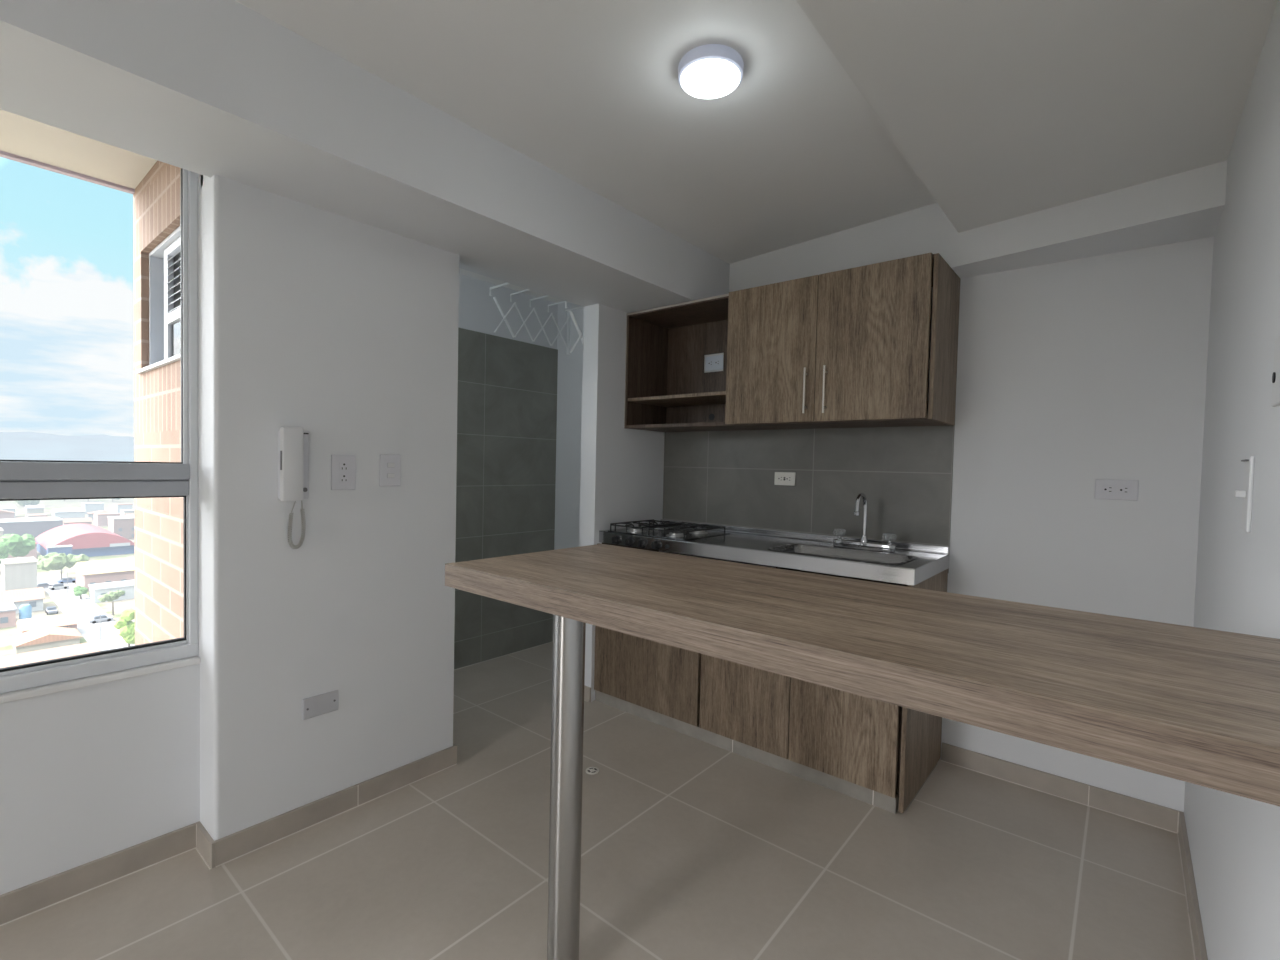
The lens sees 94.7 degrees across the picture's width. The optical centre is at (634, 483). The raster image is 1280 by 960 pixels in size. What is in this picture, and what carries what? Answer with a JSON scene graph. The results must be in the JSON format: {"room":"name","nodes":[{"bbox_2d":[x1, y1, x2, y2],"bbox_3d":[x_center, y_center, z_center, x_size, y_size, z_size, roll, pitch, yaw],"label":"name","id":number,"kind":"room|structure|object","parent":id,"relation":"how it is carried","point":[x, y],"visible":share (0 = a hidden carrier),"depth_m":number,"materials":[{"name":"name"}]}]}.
{"room":"kitchen","nodes":[
{"label":"kitchen","id":0,"kind":"room"},
{"bbox_2d":[0,174,202,894],"bbox_3d":[-2.537,-0.002,0.466,0.155,2.310,3.855,3,2,40],"label":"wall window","id":1,"kind":"structure","parent":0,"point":[90,773],"depth_m":1.67,"materials":[{"name":"white paint"}]},
{"bbox_2d":[0,823,195,924],"bbox_3d":[-2.567,1.117,0.419,0.012,0.075,3.723,3,2,40],"label":"baseboard","id":2,"kind":"structure","parent":1,"relation":"attached to","point":[19,902],"depth_m":1.66,"materials":[{"name":"tile"}]},
{"bbox_2d":[0,168,199,703],"bbox_3d":[-2.258,-0.214,0.790,0.110,1.574,2.755,3,2,40],"label":"window","id":3,"kind":"structure","parent":1,"relation":"attached to","point":[20,480],"depth_m":1.74,"materials":[{"name":"white metal"}]},
{"bbox_2d":[133,160,183,644],"bbox_3d":[-1.435,18.936,3.687,0.880,40.310,2.350,3,2,40],"label":"wall","id":4,"kind":"structure","parent":0,"point":[158,522],"depth_m":2.24,"materials":[{"name":"brick"}]},
{"bbox_2d":[0,109,156,188],"bbox_3d":[-2.313,-1.254,1.466,0.880,0.140,6.500,3,2,40],"label":"soffit","id":5,"kind":"structure","parent":4,"relation":"attached to","point":[22,136],"depth_m":2.13,"materials":[{"name":"beige paint"}]},
{"bbox_2d":[0,150,134,193],"bbox_3d":[-3.393,-1.258,0.838,0.032,0.162,4.150,3,2,40],"label":"window frame","id":6,"kind":"structure","parent":5,"relation":"attached to","point":[3,154],"depth_m":2.27,"materials":[{"name":"white metal"}]},
{"bbox_2d":[135,226,180,373],"bbox_3d":[-1.718,-0.675,2.198,0.662,0.487,0.105,3,2,40],"label":"window","id":7,"kind":"structure","parent":4,"relation":"in","point":[165,259],"depth_m":2.28,"materials":[{"name":"white paint"}]},
{"bbox_2d":[164,237,180,359],"bbox_3d":[-1.648,-0.677,2.158,0.472,0.447,0.020,3,2,40],"label":"shutter","id":8,"kind":"object","parent":7,"relation":"attached to","point":[172,259],"depth_m":2.26,"materials":[{"name":"white paint"}]},
{"bbox_2d":[0,0,729,312],"bbox_3d":[-1.607,-1.117,1.137,0.676,0.463,6.100,3,2,40],"label":"ceiling beam","id":9,"kind":"structure","parent":0,"point":[207,88],"depth_m":1.62,"materials":[{"name":"white paint"}]},
{"bbox_2d":[203,175,664,840],"bbox_3d":[-0.572,0.111,2.630,0.137,2.037,2.224,3,2,40],"label":"wall","id":10,"kind":"structure","parent":0,"point":[339,329],"depth_m":1.99,"materials":[{"name":"white paint"}]},
{"bbox_2d":[278,427,308,548],"bbox_3d":[-1.079,0.016,1.873,0.050,0.388,0.087,3,2,40],"label":"phone","id":11,"kind":"object","parent":10,"relation":"attached to","point":[293,442],"visible":1,"depth_m":1.85,"materials":[{"name":"white plastic"}]},
{"bbox_2d":[302,690,338,719],"bbox_3d":[-1.052,0.741,1.980,0.008,0.070,0.115,3,2,40],"label":"blank plate","id":12,"kind":"object","parent":10,"relation":"attached to","point":[324,703],"visible":1,"depth_m":1.98,"materials":[{"name":"grey plastic"}]},
{"bbox_2d":[196,744,456,867],"bbox_3d":[-1.047,1.098,2.119,0.159,0.075,0.836,3,2,40],"label":"baseboard","id":13,"kind":"structure","parent":10,"relation":"attached to","point":[229,847],"depth_m":1.97,"materials":[{"name":"tile"}]},
{"bbox_2d":[331,454,355,489],"bbox_3d":[-0.990,-0.039,2.009,0.009,0.120,0.082,3,2,40],"label":"wall socket","id":14,"kind":"object","parent":10,"relation":"attached to","point":[343,467],"visible":1,"depth_m":2.00,"materials":[{"name":"white plastic"}]},
{"bbox_2d":[339,462,348,470],"bbox_3d":[-0.987,-0.059,2.006,0.002,0.029,0.033,3,2,40],"label":"outlet","id":15,"kind":"object","parent":14,"relation":"attached to","point":[343,466],"depth_m":2.00,"materials":[{"name":"white plastic"}]},
{"bbox_2d":[339,474,348,482],"bbox_3d":[-0.988,-0.018,2.007,0.002,0.029,0.033,3,2,40],"label":"outlet","id":16,"kind":"object","parent":14,"relation":"attached to","point":[343,478],"depth_m":2.01,"materials":[{"name":"white plastic"}]},
{"bbox_2d":[379,454,400,485],"bbox_3d":[-0.882,-0.048,2.135,0.012,0.115,0.080,3,2,40],"label":"light switch","id":17,"kind":"object","parent":10,"relation":"attached to","point":[389,465],"visible":1,"depth_m":2.13,"materials":[{"name":"white plastic"}]},
{"bbox_2d":[584,685,590,701],"bbox_3d":[-0.272,1.086,3.074,0.119,0.075,0.012,3,2,40],"label":"baseboard","id":18,"kind":"structure","parent":10,"relation":"attached to","point":[587,690],"depth_m":3.04,"materials":[{"name":"tile"}]},
{"bbox_2d":[458,274,557,348],"bbox_3d":[-1.204,-0.132,3.324,0.120,2.450,2.250,3,2,40],"label":"wall","id":19,"kind":"structure","parent":0,"point":[478,311],"depth_m":3.65,"materials":[{"name":"white paint"}]},
{"bbox_2d":[454,327,557,668],"bbox_3d":[-1.210,0.099,3.230,0.010,1.995,2.075,3,2,40],"label":"wall tiles","id":20,"kind":"structure","parent":19,"relation":"attached to","point":[507,396],"depth_m":3.68,"materials":[{"name":"tile"}]},
{"bbox_2d":[459,268,563,302],"bbox_3d":[-0.868,-1.268,3.028,0.930,0.145,2.250,3,2,40],"label":"ceiling","id":21,"kind":"structure","parent":0,"point":[461,271],"depth_m":3.60,"materials":[{"name":"paint"}]},
{"bbox_2d":[235,0,936,263],"bbox_3d":[-0.948,-1.216,0.519,1.119,0.197,6.000,3,2,40],"label":"ceiling","id":22,"kind":"structure","parent":0,"point":[590,91],"depth_m":1.75,"materials":[{"name":"paint"}]},
{"bbox_2d":[678,44,743,98],"bbox_3d":[0.205,-1.104,1.591,0.175,0.041,0.175,3,2,40],"label":"ceiling light","id":23,"kind":"object","parent":22,"relation":"attached to","point":[708,71],"visible":1,"depth_m":1.55,"materials":[{"name":"white plastic"}]},
{"bbox_2d":[681,59,739,98],"bbox_3d":[0.205,-1.089,1.592,0.159,0.010,0.159,3,2,40],"label":"diffuser","id":24,"kind":"object","parent":23,"relation":"attached to","point":[700,78],"depth_m":1.57,"materials":[{"name":"white plastic"}]},
{"bbox_2d":[0,642,1193,959],"bbox_3d":[-1.192,1.235,0.753,3.340,0.120,6.200,3,2,40],"label":"floor","id":25,"kind":"structure","parent":0,"point":[692,848],"depth_m":1.76,"materials":[{"name":"tile"}]},
{"bbox_2d":[586,767,598,773],"bbox_3d":[-0.168,1.145,2.357,0.054,0.005,0.054,3,2,40],"label":"floor drain","id":26,"kind":"object","parent":25,"relation":"on","point":[590,770],"visible":1,"depth_m":2.35,"materials":[{"name":"metal"}]},
{"bbox_2d":[0,641,1195,959],"bbox_3d":[-1.250,1.135,0.766,3.166,0.076,5.947,3,2,40],"label":"baseboard","id":27,"kind":"structure","parent":25,"relation":"on","point":[200,854],"depth_m":1.88,"materials":[{"name":"tile"}]},
{"bbox_2d":[594,543,947,813],"bbox_3d":[0.554,0.740,2.768,1.512,0.822,0.551,3,2,40],"label":"base cabinet","id":28,"kind":"object","parent":25,"relation":"on","point":[880,754],"visible":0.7,"depth_m":2.40,"materials":[{"name":"brown wood"}]},
{"bbox_2d":[599,519,949,585],"bbox_3d":[0.572,0.328,2.762,1.519,0.179,0.540,3,2,40],"label":"countertop","id":29,"kind":"structure","parent":28,"relation":"on","point":[912,564],"depth_m":2.51,"materials":[{"name":"silver metal"}]},
{"bbox_2d":[608,519,729,549],"bbox_3d":[0.164,0.258,3.008,0.480,0.101,0.454,3,2,40],"label":"gas cooktop","id":30,"kind":"object","parent":29,"relation":"in","point":[670,530],"visible":1,"depth_m":2.94,"materials":[{"name":"metal"}]},
{"bbox_2d":[768,543,917,585],"bbox_3d":[0.843,0.358,2.423,0.544,0.152,0.290,3,2,40],"label":"sink","id":31,"kind":"object","parent":29,"relation":"in","point":[894,559],"depth_m":2.47,"materials":[{"name":"silver metal"}]},
{"bbox_2d":[833,493,896,551],"bbox_3d":[0.969,0.161,2.520,0.268,0.245,0.143,3,2,40],"label":"faucet","id":32,"kind":"object","parent":29,"relation":"on","point":[863,544],"visible":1,"depth_m":2.54,"materials":[{"name":"silver metal"}]},
{"bbox_2d":[445,544,1279,959],"bbox_3d":[0.243,0.697,1.073,1.327,1.000,0.500,3,2,40],"label":"breakfast bar","id":33,"kind":"object","parent":25,"relation":"on","point":[1194,705],"visible":1,"depth_m":0.81,"materials":[{"name":"brown wood"}]},
{"bbox_2d":[554,237,1213,811],"bbox_3d":[0.775,-0.078,3.026,3.300,2.450,0.165,3,2,40],"label":"wall","id":34,"kind":"structure","parent":0,"point":[1071,374],"depth_m":2.21,"materials":[{"name":"white paint"}]},
{"bbox_2d":[489,283,582,354],"bbox_3d":[-0.392,-0.903,3.468,0.668,0.460,0.641,3,2,40],"label":"drying rack","id":35,"kind":"object","parent":34,"relation":"attached to","point":[570,314],"visible":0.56,"depth_m":3.62,"materials":[{"name":"white metal"}]},
{"bbox_2d":[624,253,960,431],"bbox_3d":[0.634,-0.575,2.787,1.515,0.610,0.418,3,2,40],"label":"upper cabinet","id":36,"kind":"object","parent":34,"relation":"attached to","point":[847,348],"visible":1,"depth_m":2.48,"materials":[{"name":"brown wood"}]},
{"bbox_2d":[628,391,725,406],"bbox_3d":[0.309,-0.438,3.087,0.610,0.016,0.347,3,2,40],"label":"shelf","id":37,"kind":"object","parent":36,"relation":"attached to","point":[709,399],"depth_m":3.09,"materials":[{"name":"brown wood"}]},
{"bbox_2d":[705,355,723,370],"bbox_3d":[0.436,-0.659,3.220,0.115,0.080,0.009,3,2,40],"label":"wall socket","id":38,"kind":"object","parent":36,"relation":"attached to","point":[716,362],"visible":1,"depth_m":3.22,"materials":[{"name":"plastic"}]},
{"bbox_2d":[663,401,954,572],"bbox_3d":[0.753,-0.016,2.963,1.515,0.730,0.008,3,2,40],"label":"backsplash","id":39,"kind":"structure","parent":34,"relation":"attached to","point":[904,474],"depth_m":2.84,"materials":[{"name":"tile"}]},
{"bbox_2d":[774,472,795,485],"bbox_3d":[0.752,-0.025,2.952,0.112,0.066,0.010,3,2,40],"label":"wall socket","id":40,"kind":"object","parent":39,"relation":"attached to","point":[781,478],"visible":1,"depth_m":2.95,"materials":[{"name":"beige plastic"}]},
{"bbox_2d":[777,476,783,481],"bbox_3d":[0.734,-0.026,2.964,0.033,0.029,0.002,3,2,40],"label":"outlet","id":41,"kind":"object","parent":40,"relation":"attached to","point":[779,478],"depth_m":2.96,"materials":[{"name":"beige plastic"}]},
{"bbox_2d":[785,476,791,481],"bbox_3d":[0.768,-0.024,2.936,0.033,0.029,0.002,3,2,40],"label":"outlet","id":42,"kind":"object","parent":40,"relation":"attached to","point":[787,478],"depth_m":2.94,"materials":[{"name":"beige plastic"}]},
{"bbox_2d":[941,742,1183,831],"bbox_3d":[1.597,1.153,2.268,0.754,0.075,0.012,3,2,40],"label":"baseboard","id":43,"kind":"structure","parent":34,"relation":"attached to","point":[1127,806],"depth_m":2.23,"materials":[{"name":"tile"}]},
{"bbox_2d":[1094,479,1138,500],"bbox_3d":[1.743,0.022,2.134,0.122,0.074,0.009,3,2,40],"label":"wall socket","id":44,"kind":"object","parent":34,"relation":"attached to","point":[1106,489],"visible":1,"depth_m":2.13,"materials":[{"name":"white plastic"}]},
{"bbox_2d":[1102,485,1113,493],"bbox_3d":[1.724,0.021,2.146,0.033,0.029,0.002,3,2,40],"label":"outlet","id":45,"kind":"object","parent":44,"relation":"attached to","point":[1106,489],"depth_m":2.15,"materials":[{"name":"white plastic"}]},
{"bbox_2d":[1118,486,1129,493],"bbox_3d":[1.758,0.023,2.117,0.033,0.029,0.002,3,2,40],"label":"outlet","id":46,"kind":"object","parent":44,"relation":"attached to","point":[1121,489],"depth_m":2.12,"materials":[{"name":"white plastic"}]},
{"bbox_2d":[729,160,1227,291],"bbox_3d":[1.146,-1.068,2.457,1.852,0.419,0.341,3,2,40],"label":"ceiling beam","id":47,"kind":"structure","parent":0,"point":[1188,205],"depth_m":2.16,"materials":[{"name":"white paint"}]},
{"bbox_2d":[796,0,1276,232],"bbox_3d":[-0.197,-1.108,-0.109,0.845,0.340,6.000,3,2,40],"label":"ceiling","id":48,"kind":"structure","parent":0,"point":[1003,110],"depth_m":1.42,"materials":[{"name":"paint"}]},
{"bbox_2d":[1184,0,1279,959],"bbox_3d":[0.045,0.010,-0.326,0.112,2.450,5.959,3,2,40],"label":"wall","id":49,"kind":"structure","parent":0,"point":[1234,840],"depth_m":1.27,"materials":[{"name":"white paint"}]},
{"bbox_2d":[1178,812,1207,959],"bbox_3d":[-0.033,1.195,-0.253,0.012,0.075,5.947,3,2,40],"label":"baseboard","id":50,"kind":"structure","parent":49,"relation":"attached to","point":[1194,911],"depth_m":1.65,"materials":[{"name":"tile"}]},
{"bbox_2d":[1234,456,1254,532],"bbox_3d":[1.227,0.021,1.190,0.022,0.150,0.075,3,2,40],"label":"light switch","id":51,"kind":"object","parent":49,"relation":"attached to","point":[1246,494],"visible":1,"depth_m":1.17,"materials":[{"name":"plastic"}]},
{"bbox_2d":[1271,336,1279,406],"bbox_3d":[1.063,-0.187,0.973,0.010,0.115,0.075,3,2,40],"label":"button","id":52,"kind":"object","parent":49,"relation":"attached to","point":[1275,401],"visible":1,"depth_m":0.98,"materials":[{"name":"plastic"}]},
{"label":"outside","id":53,"kind":"structure","parent":0,"visible":0},
{"bbox_2d":[0,498,134,655],"bbox_3d":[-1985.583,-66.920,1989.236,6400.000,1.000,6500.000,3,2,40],"label":"ground","id":54,"kind":"structure","parent":53,"point":[6,648],"depth_m":191.21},
{"bbox_2d":[0,542,9,563],"bbox_3d":[-206.846,23.660,189.530,6.203,10.066,8.424,3,2,40],"label":"tree","id":55,"kind":"object","parent":54,"relation":"on","point":[4,549],"visible":0.9,"depth_m":190.33,"materials":[{"name":"green plant"}]},
{"bbox_2d":[0,510,14,518],"bbox_3d":[-343.038,17.875,318.746,10.579,7.446,11.226,3,2,40],"label":"house","id":56,"kind":"structure","parent":54,"relation":"on","point":[4,514],"depth_m":317.65,"materials":[{"name":"ceramic"}]},
{"bbox_2d":[0,505,15,516],"bbox_3d":[-374.894,16.402,351.287,11.881,6.930,8.720,3,2,40],"label":"house","id":57,"kind":"structure","parent":54,"relation":"on","point":[12,508],"depth_m":349.89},
{"bbox_2d":[0,602,16,627],"bbox_3d":[-144.397,29.899,132.460,9.400,3.950,7.400,3,2,40],"label":"house","id":58,"kind":"structure","parent":54,"relation":"on","point":[7,610],"depth_m":131.64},
{"bbox_2d":[0,534,35,557],"bbox_3d":[-209.539,22.436,199.941,10.476,11.741,9.511,3,2,40],"label":"tree","id":59,"kind":"object","parent":54,"relation":"on","point":[18,545],"visible":0.8,"depth_m":198.85,"materials":[{"name":"green plant"}]},
{"bbox_2d":[0,557,37,590],"bbox_3d":[-167.163,25.616,160.357,10.400,9.750,6.400,3,2,40],"label":"warehouse","id":60,"kind":"structure","parent":54,"relation":"on","point":[17,573],"depth_m":157.40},
{"bbox_2d":[7,542,37,558],"bbox_3d":[-227.762,23.655,217.246,22.800,7.400,9.800,3,2,40],"label":"house","id":61,"kind":"structure","parent":54,"relation":"on","point":[33,553],"depth_m":212.69,"materials":[{"name":"white"}]},
{"bbox_2d":[0,587,45,613],"bbox_3d":[-153.884,28.763,145.224,10.800,5.000,11.800,3,2,40],"label":"house","id":62,"kind":"structure","parent":54,"relation":"on","point":[34,597],"depth_m":144.93,"materials":[{"name":"ceramic"}]},
{"bbox_2d":[19,604,31,619],"bbox_3d":[-138.434,29.707,134.115,1.970,4.500,2.000,3,2,40],"label":"water tank","id":63,"kind":"object","parent":54,"relation":"on","point":[25,611],"visible":0.6,"depth_m":133.47,"materials":[{"name":"blue plastic"}]},
{"bbox_2d":[16,500,39,505],"bbox_3d":[-432.381,11.212,419.764,16.620,10.461,13.234,3,2,40],"label":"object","id":64,"kind":"object","parent":54,"relation":"on","point":[23,502],"visible":0.31,"depth_m":415.81,"materials":[{"name":"green plant"}]},
{"bbox_2d":[0,517,62,537],"bbox_3d":[-281.169,20.530,271.746,18.400,7.850,24.400,3,2,40],"label":"house","id":65,"kind":"structure","parent":54,"relation":"on","point":[35,527],"depth_m":267.94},
{"bbox_2d":[25,505,44,513],"bbox_3d":[-369.501,16.400,363.358,13.793,6.426,7.811,3,2,40],"label":"house","id":66,"kind":"structure","parent":54,"relation":"on","point":[29,509],"depth_m":359.94,"materials":[{"name":"white"}]},
{"bbox_2d":[25,513,47,516],"bbox_3d":[-331.847,19.323,327.349,12.759,4.519,7.745,3,2,40],"label":"house","id":67,"kind":"structure","parent":54,"relation":"on","point":[40,514],"depth_m":325.18,"materials":[{"name":"ceramic"}]},
{"bbox_2d":[9,626,82,653],"bbox_3d":[-119.290,31.239,119.657,8.800,3.200,9.800,3,2,40],"label":"house","id":68,"kind":"structure","parent":54,"relation":"on","point":[43,637],"depth_m":117.74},
{"bbox_2d":[16,612,79,633],"bbox_3d":[-125.467,30.394,126.258,8.800,4.200,9.000,3,2,40],"label":"house","id":69,"kind":"structure","parent":54,"relation":"on","point":[69,620],"depth_m":124.88,"materials":[{"name":"white"}]},
{"bbox_2d":[0,641,100,667],"bbox_3d":[-111.395,32.127,108.094,9.800,2.500,19.300,3,2,40],"label":"house","id":70,"kind":"structure","parent":54,"relation":"on","point":[90,647],"depth_m":108.79,"materials":[{"name":"ceramic"}]},
{"bbox_2d":[46,545,72,555],"bbox_3d":[-206.677,25.215,212.122,3.400,5.550,6.600,3,2,40],"label":"house","id":71,"kind":"structure","parent":54,"relation":"on","point":[67,549],"depth_m":211.24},
{"bbox_2d":[37,552,88,579],"bbox_3d":[-175.641,25.451,181.054,11.470,8.420,11.879,3,2,40],"label":"tree","id":72,"kind":"object","parent":54,"relation":"on","point":[53,561],"visible":0.96,"depth_m":179.36,"materials":[{"name":"green plant"}]},
{"bbox_2d":[0,432,133,461],"bbox_3d":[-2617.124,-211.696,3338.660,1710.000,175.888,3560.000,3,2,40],"label":"hills","id":73,"kind":"structure","parent":54,"relation":"on","point":[13,445],"depth_m":2679.84,"materials":[{"name":"blue"}]},
{"bbox_2d":[51,508,85,518],"bbox_3d":[-324.491,17.869,338.233,13.185,7.077,13.136,3,2,40],"label":"house","id":74,"kind":"structure","parent":54,"relation":"on","point":[78,512],"depth_m":334.77,"materials":[{"name":"white"}]},
{"bbox_2d":[63,518,92,524],"bbox_3d":[-287.730,20.508,304.407,9.628,5.564,11.228,3,2,40],"label":"house","id":75,"kind":"structure","parent":54,"relation":"on","point":[66,521],"depth_m":302.66,"materials":[{"name":"ceramic"}]},
{"bbox_2d":[73,586,87,598],"bbox_3d":[-148.321,29.083,158.085,3.297,3.832,3.113,3,2,40],"label":"tree","id":76,"kind":"object","parent":54,"relation":"on","point":[78,590],"visible":1,"depth_m":157.06,"materials":[{"name":"green plant"}]},
{"bbox_2d":[35,523,133,556],"bbox_3d":[-220.811,22.300,236.847,43.400,9.200,25.000,3,2,40],"label":"warehouse","id":77,"kind":"structure","parent":54,"relation":"on","point":[89,540],"depth_m":226.29,"materials":[{"name":"metal"}]},
{"bbox_2d":[81,502,104,513],"bbox_3d":[-354.390,15.871,386.084,13.993,6.747,9.537,3,2,40],"label":"house","id":78,"kind":"structure","parent":54,"relation":"on","point":[88,506],"depth_m":381.76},
{"bbox_2d":[89,611,100,639],"bbox_3d":[-112.497,29.648,123.000,0.240,6.476,1.880,3,2,40],"label":"street lamp","id":79,"kind":"object","parent":54,"relation":"on","point":[89,611],"visible":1,"depth_m":123.61,"materials":[{"name":"white metal"}]},
{"bbox_2d":[87,510,111,519],"bbox_3d":[-316.180,18.686,350.676,10.398,5.043,13.032,3,2,40],"label":"house","id":80,"kind":"structure","parent":54,"relation":"on","point":[89,514],"depth_m":346.11,"materials":[{"name":"ceramic"}]},
{"bbox_2d":[73,558,134,590],"bbox_3d":[-157.156,26.447,177.032,17.200,7.500,14.700,3,2,40],"label":"house","id":81,"kind":"structure","parent":54,"relation":"on","point":[111,570],"depth_m":171.99,"materials":[{"name":"white"}]},
{"bbox_2d":[93,512,119,525],"bbox_3d":[-289.921,19.424,324.128,13.451,6.403,9.411,3,2,40],"label":"house","id":82,"kind":"structure","parent":54,"relation":"on","point":[100,519],"depth_m":319.13,"materials":[{"name":"ceramic"}]},
{"bbox_2d":[88,580,134,602],"bbox_3d":[-140.668,29.193,161.032,8.400,3.750,11.400,3,2,40],"label":"house","id":83,"kind":"structure","parent":54,"relation":"on","point":[95,590],"depth_m":158.52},
{"bbox_2d":[98,590,124,614],"bbox_3d":[-126.722,28.982,143.312,4.419,5.917,5.313,3,2,40],"label":"tree","id":84,"kind":"object","parent":54,"relation":"on","point":[110,596],"visible":1,"depth_m":142.24,"materials":[{"name":"green plant"}]},
{"bbox_2d":[108,516,133,539],"bbox_3d":[-237.361,20.439,274.178,14.400,9.850,9.400,3,2,40],"label":"house","id":85,"kind":"structure","parent":54,"relation":"on","point":[123,526],"depth_m":269.58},
{"bbox_2d":[114,503,132,512],"bbox_3d":[-337.519,16.388,389.682,9.903,6.247,8.016,3,2,40],"label":"house","id":86,"kind":"structure","parent":54,"relation":"on","point":[119,506],"depth_m":386.73,"materials":[{"name":"ceramic"}]},
{"bbox_2d":[114,608,134,645],"bbox_3d":[-99.620,29.022,116.210,3.642,8.738,4.302,3,2,40],"label":"tree","id":87,"kind":"object","parent":54,"relation":"on","point":[126,627],"visible":0.81,"depth_m":115.33,"materials":[{"name":"green plant"}]},
{"bbox_2d":[120,509,133,515],"bbox_3d":[-304.917,18.547,358.767,11.583,5.323,10.480,3,2,40],"label":"house","id":88,"kind":"structure","parent":54,"relation":"on","point":[123,512],"depth_m":354.02,"materials":[{"name":"white"}]},
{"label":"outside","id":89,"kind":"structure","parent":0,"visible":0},
{"bbox_2d":[0,574,134,650],"bbox_3d":[-126.092,32.471,125.633,172.000,0.060,150.000,3,2,40],"label":"street","id":90,"kind":"structure","parent":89,"point":[68,602],"depth_m":144.65,"materials":[{"name":"grey asphalt"}]},
{"bbox_2d":[37,583,52,587],"bbox_3d":[-169.980,29.361,169.679,1.900,1.442,4.200,3,2,40],"label":"car","id":91,"kind":"object","parent":90,"relation":"on","point":[43,585],"visible":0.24,"depth_m":169.32,"materials":[{"name":"white metal"}]},
{"bbox_2d":[45,606,57,614],"bbox_3d":[-142.087,30.793,143.843,4.200,1.442,1.900,3,2,40],"label":"car","id":92,"kind":"object","parent":90,"relation":"on","point":[52,609],"visible":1,"depth_m":143.00,"materials":[{"name":"white metal"}]},
{"bbox_2d":[48,583,68,589],"bbox_3d":[-165.118,29.483,169.259,1.900,1.442,4.200,3,2,40],"label":"car","id":93,"kind":"object","parent":90,"relation":"on","point":[60,585],"visible":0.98,"depth_m":168.62,"materials":[{"name":"grey metal"}]},
{"bbox_2d":[57,577,75,582],"bbox_3d":[-170.598,29.103,177.500,1.900,1.442,4.200,3,2,40],"label":"car","id":94,"kind":"object","parent":90,"relation":"on","point":[63,580],"visible":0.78,"depth_m":176.80,"materials":[{"name":"blue metal"}]},
{"bbox_2d":[88,614,112,623],"bbox_3d":[-124.121,31.402,137.277,1.900,1.442,4.200,3,2,40],"label":"car","id":95,"kind":"object","parent":90,"relation":"on","point":[104,617],"visible":0.96,"depth_m":136.79,"materials":[{"name":"silver metal"}]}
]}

